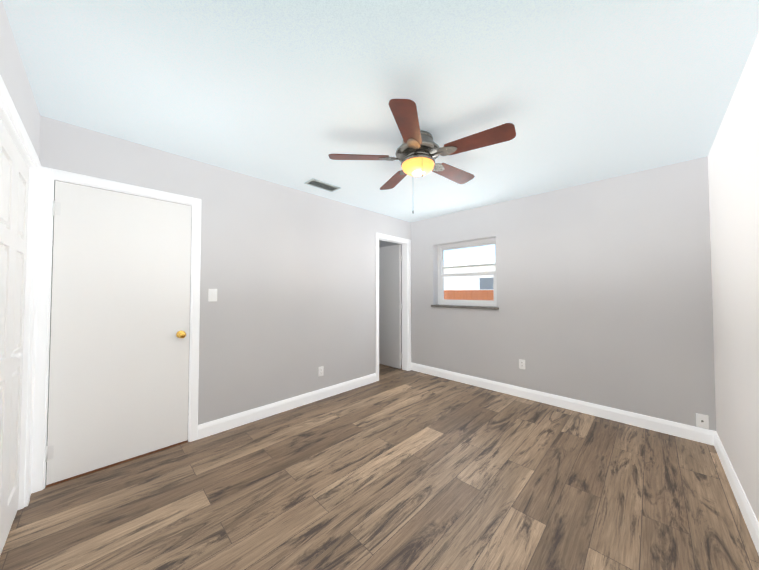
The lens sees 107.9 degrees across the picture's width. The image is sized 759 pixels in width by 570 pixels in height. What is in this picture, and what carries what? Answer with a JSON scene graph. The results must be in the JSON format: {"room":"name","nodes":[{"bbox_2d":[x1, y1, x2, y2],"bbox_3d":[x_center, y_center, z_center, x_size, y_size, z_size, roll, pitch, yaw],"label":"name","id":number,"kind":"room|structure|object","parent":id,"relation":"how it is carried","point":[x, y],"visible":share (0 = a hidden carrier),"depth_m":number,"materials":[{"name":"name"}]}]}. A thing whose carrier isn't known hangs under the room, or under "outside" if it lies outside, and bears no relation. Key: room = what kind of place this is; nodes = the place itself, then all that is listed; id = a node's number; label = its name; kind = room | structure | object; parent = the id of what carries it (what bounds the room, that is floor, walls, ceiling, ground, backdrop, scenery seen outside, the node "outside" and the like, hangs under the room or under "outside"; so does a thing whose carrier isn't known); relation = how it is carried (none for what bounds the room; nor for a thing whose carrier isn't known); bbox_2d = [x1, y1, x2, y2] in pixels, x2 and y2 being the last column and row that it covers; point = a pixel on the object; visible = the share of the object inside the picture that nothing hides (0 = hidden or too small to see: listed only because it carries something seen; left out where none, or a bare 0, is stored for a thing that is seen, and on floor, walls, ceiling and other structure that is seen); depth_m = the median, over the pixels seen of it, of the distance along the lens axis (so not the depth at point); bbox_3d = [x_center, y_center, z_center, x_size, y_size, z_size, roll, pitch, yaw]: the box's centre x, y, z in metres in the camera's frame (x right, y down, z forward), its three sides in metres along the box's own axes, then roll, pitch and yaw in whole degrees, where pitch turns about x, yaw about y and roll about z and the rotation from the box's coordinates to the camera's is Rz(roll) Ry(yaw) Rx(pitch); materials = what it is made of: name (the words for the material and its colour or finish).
{"room":"empty bedroom","nodes":[
{"label":"empty bedroom","id":0,"kind":"room"},
{"bbox_2d":[0,0,40,158],"bbox_3d":[-1.129,0.074,0.616,3.200,2.440,0.120,-1,-2,45],"label":"wall","id":1,"kind":"structure","parent":0,"point":[14,76],"depth_m":1.32,"materials":[{"name":"paint"}]},
{"bbox_2d":[0,119,28,554],"bbox_3d":[-1.591,0.290,1.126,1.467,2.005,0.065,-1,-2,45],"label":"closet door","id":2,"kind":"structure","parent":1,"relation":"in","point":[14,180],"depth_m":1.40,"materials":[{"name":"white wood"}]},
{"bbox_2d":[0,75,40,509],"bbox_3d":[-1.646,0.258,1.133,1.696,2.099,0.136,-1,-2,45],"label":"door frame","id":3,"kind":"structure","parent":1,"relation":"attached to","point":[12,123],"depth_m":1.66,"materials":[{"name":"white wood"}]},
{"bbox_2d":[39,115,410,424],"bbox_3d":[-0.865,0.141,3.248,0.120,2.440,4.240,-1,-2,45],"label":"wall","id":4,"kind":"structure","parent":0,"point":[288,273],"depth_m":2.83,"materials":[{"name":"paint"}]},
{"bbox_2d":[31,166,200,493],"bbox_3d":[-1.942,0.283,2.139,0.136,2.099,0.910,-1,-2,45],"label":"door frame","id":5,"kind":"structure","parent":4,"relation":"attached to","point":[49,176],"depth_m":1.83,"materials":[{"name":"white wood"}]},
{"bbox_2d":[45,180,191,484],"bbox_3d":[-1.901,0.310,2.092,0.103,2.016,0.783,-1,-2,45],"label":"entry door","id":6,"kind":"structure","parent":4,"relation":"in","point":[119,352],"depth_m":2.05,"materials":[{"name":"white wood"}]},
{"bbox_2d":[208,289,216,301],"bbox_3d":[-1.509,0.092,2.501,0.014,0.114,0.070,-1,-2,45],"label":"light switch","id":7,"kind":"object","parent":4,"relation":"attached to","point":[212,294],"visible":1,"depth_m":2.50,"materials":[{"name":"white plastic"}]},
{"bbox_2d":[198,373,375,438],"bbox_3d":[-0.816,1.300,3.172,0.015,0.118,2.175,-1,-2,45],"label":"baseboard","id":8,"kind":"structure","parent":4,"relation":"attached to","point":[229,422],"depth_m":2.89,"materials":[{"name":"white wood"}]},
{"bbox_2d":[318,366,323,376],"bbox_3d":[-0.699,1.032,3.301,0.009,0.114,0.070,-1,-2,45],"label":"electrical outlet","id":9,"kind":"object","parent":4,"relation":"attached to","point":[320,370],"visible":1,"depth_m":3.29,"materials":[{"name":"white plastic"}]},
{"bbox_2d":[379,244,403,368],"bbox_3d":[0.129,0.358,4.791,0.707,2.056,0.170,-1,-2,45],"label":"hall door","id":10,"kind":"structure","parent":4,"relation":"in","point":[390,304],"depth_m":4.71,"materials":[{"name":"white wood"}]},
{"bbox_2d":[376,233,410,380],"bbox_3d":[0.186,0.318,4.298,0.136,2.139,0.795,-1,-2,45],"label":"door frame","id":11,"kind":"structure","parent":4,"relation":"attached to","point":[406,303],"depth_m":4.50,"materials":[{"name":"white wood"}]},
{"bbox_2d":[0,364,758,569],"bbox_3d":[-0.085,1.366,2.448,4.570,0.050,4.240,-1,-2,45],"label":"floor","id":12,"kind":"structure","parent":0,"point":[392,468],"depth_m":1.72,"materials":[{"name":"laminate"}]},
{"bbox_2d":[2,0,758,221],"bbox_3d":[-0.085,-1.138,2.511,4.570,0.080,4.240,-1,-2,45],"label":"ceiling","id":13,"kind":"structure","parent":0,"point":[294,94],"depth_m":1.53,"materials":[{"name":"paint"}]},
{"bbox_2d":[304,178,340,191],"bbox_3d":[-0.615,-1.080,3.004,0.170,0.012,0.360,-1,-2,45],"label":"ceiling vent","id":14,"kind":"object","parent":13,"relation":"in","point":[321,185],"visible":1,"depth_m":2.99,"materials":[{"name":"grey metal"}]},
{"bbox_2d":[328,99,515,213],"bbox_3d":[0.325,-0.839,2.086,1.279,0.540,1.266,-1,-2,45],"label":"fan","id":15,"kind":"object","parent":13,"relation":"hanging from","point":[418,152],"visible":1,"depth_m":1.95,"materials":[{"name":"brown wood"}]},
{"bbox_2d":[379,240,401,364],"bbox_3d":[-1.310,0.152,3.687,1.130,2.440,4.240,-1,-2,45],"label":"shell","id":16,"kind":"object","parent":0,"point":[383,243],"depth_m":4.87,"materials":[{"name":"paint"}]},
{"bbox_2d":[411,156,715,430],"bbox_3d":[1.778,0.146,3.478,3.320,2.440,0.200,-1,-2,45],"label":"wall","id":17,"kind":"structure","parent":0,"point":[604,292],"depth_m":2.88,"materials":[{"name":"paint"}]},
{"bbox_2d":[431,304,498,309],"bbox_3d":[1.211,0.313,3.960,1.030,0.032,0.155,-1,-2,45],"label":"window sill","id":18,"kind":"structure","parent":17,"relation":"attached to","point":[471,307],"depth_m":3.84,"materials":[{"name":"stone"}]},
{"bbox_2d":[438,238,496,306],"bbox_3d":[1.288,-0.164,4.050,0.970,0.930,0.067,-1,-2,45],"label":"window","id":19,"kind":"structure","parent":17,"relation":"in","point":[442,276],"depth_m":4.05,"materials":[{"name":"white plastic"}]},
{"bbox_2d":[519,359,524,368],"bbox_3d":[1.733,0.964,3.355,0.070,0.114,0.009,-1,-2,45],"label":"electrical outlet","id":20,"kind":"object","parent":17,"relation":"attached to","point":[521,364],"visible":1,"depth_m":3.35,"materials":[{"name":"white plastic"}]},
{"bbox_2d":[411,362,709,444],"bbox_3d":[1.653,1.306,3.422,3.180,0.118,0.015,-1,-2,45],"label":"baseboard","id":21,"kind":"structure","parent":17,"relation":"attached to","point":[701,435],"depth_m":2.92,"materials":[{"name":"white wood"}]},
{"bbox_2d":[696,413,708,428],"bbox_3d":[2.745,1.158,2.347,0.070,0.114,0.017,-1,-2,45],"label":"outlet","id":22,"kind":"object","parent":17,"relation":"attached to","point":[702,420],"visible":1,"depth_m":2.35,"materials":[{"name":"white plastic"}]},
{"bbox_2d":[708,34,758,522],"bbox_3d":[1.429,0.080,0.846,0.120,2.440,4.040,-1,-2,45],"label":"wall","id":23,"kind":"structure","parent":0,"point":[733,164],"depth_m":1.61,"materials":[{"name":"paint"}]},
{"bbox_2d":[710,430,758,554],"bbox_3d":[1.424,1.243,0.907,0.015,0.118,3.920,-1,-2,45],"label":"baseboard","id":24,"kind":"structure","parent":23,"relation":"attached to","point":[751,521],"depth_m":1.66,"materials":[{"name":"white wood"}]},
{"label":"outside","id":25,"kind":"structure","parent":0,"visible":0},
{"bbox_3d":[6.261,1.843,7.499,20.000,0.050,11.880,-1,-2,45],"label":"ground","id":26,"kind":"structure","parent":25,"visible":0},
{"bbox_2d":[444,290,493,300],"bbox_3d":[4.366,0.930,5.581,18.027,1.680,0.055,-1,-2,45],"label":"fence","id":27,"kind":"object","parent":26,"relation":"on","point":[477,295],"depth_m":7.47,"materials":[{"name":"brown wood"}]},
{"bbox_2d":[444,256,494,289],"bbox_3d":[6.500,0.395,7.778,19.000,2.860,1.040,-1,-2,45],"label":"house","id":28,"kind":"structure","parent":26,"relation":"on","point":[466,266],"depth_m":10.76,"materials":[{"name":"white"}]}
]}

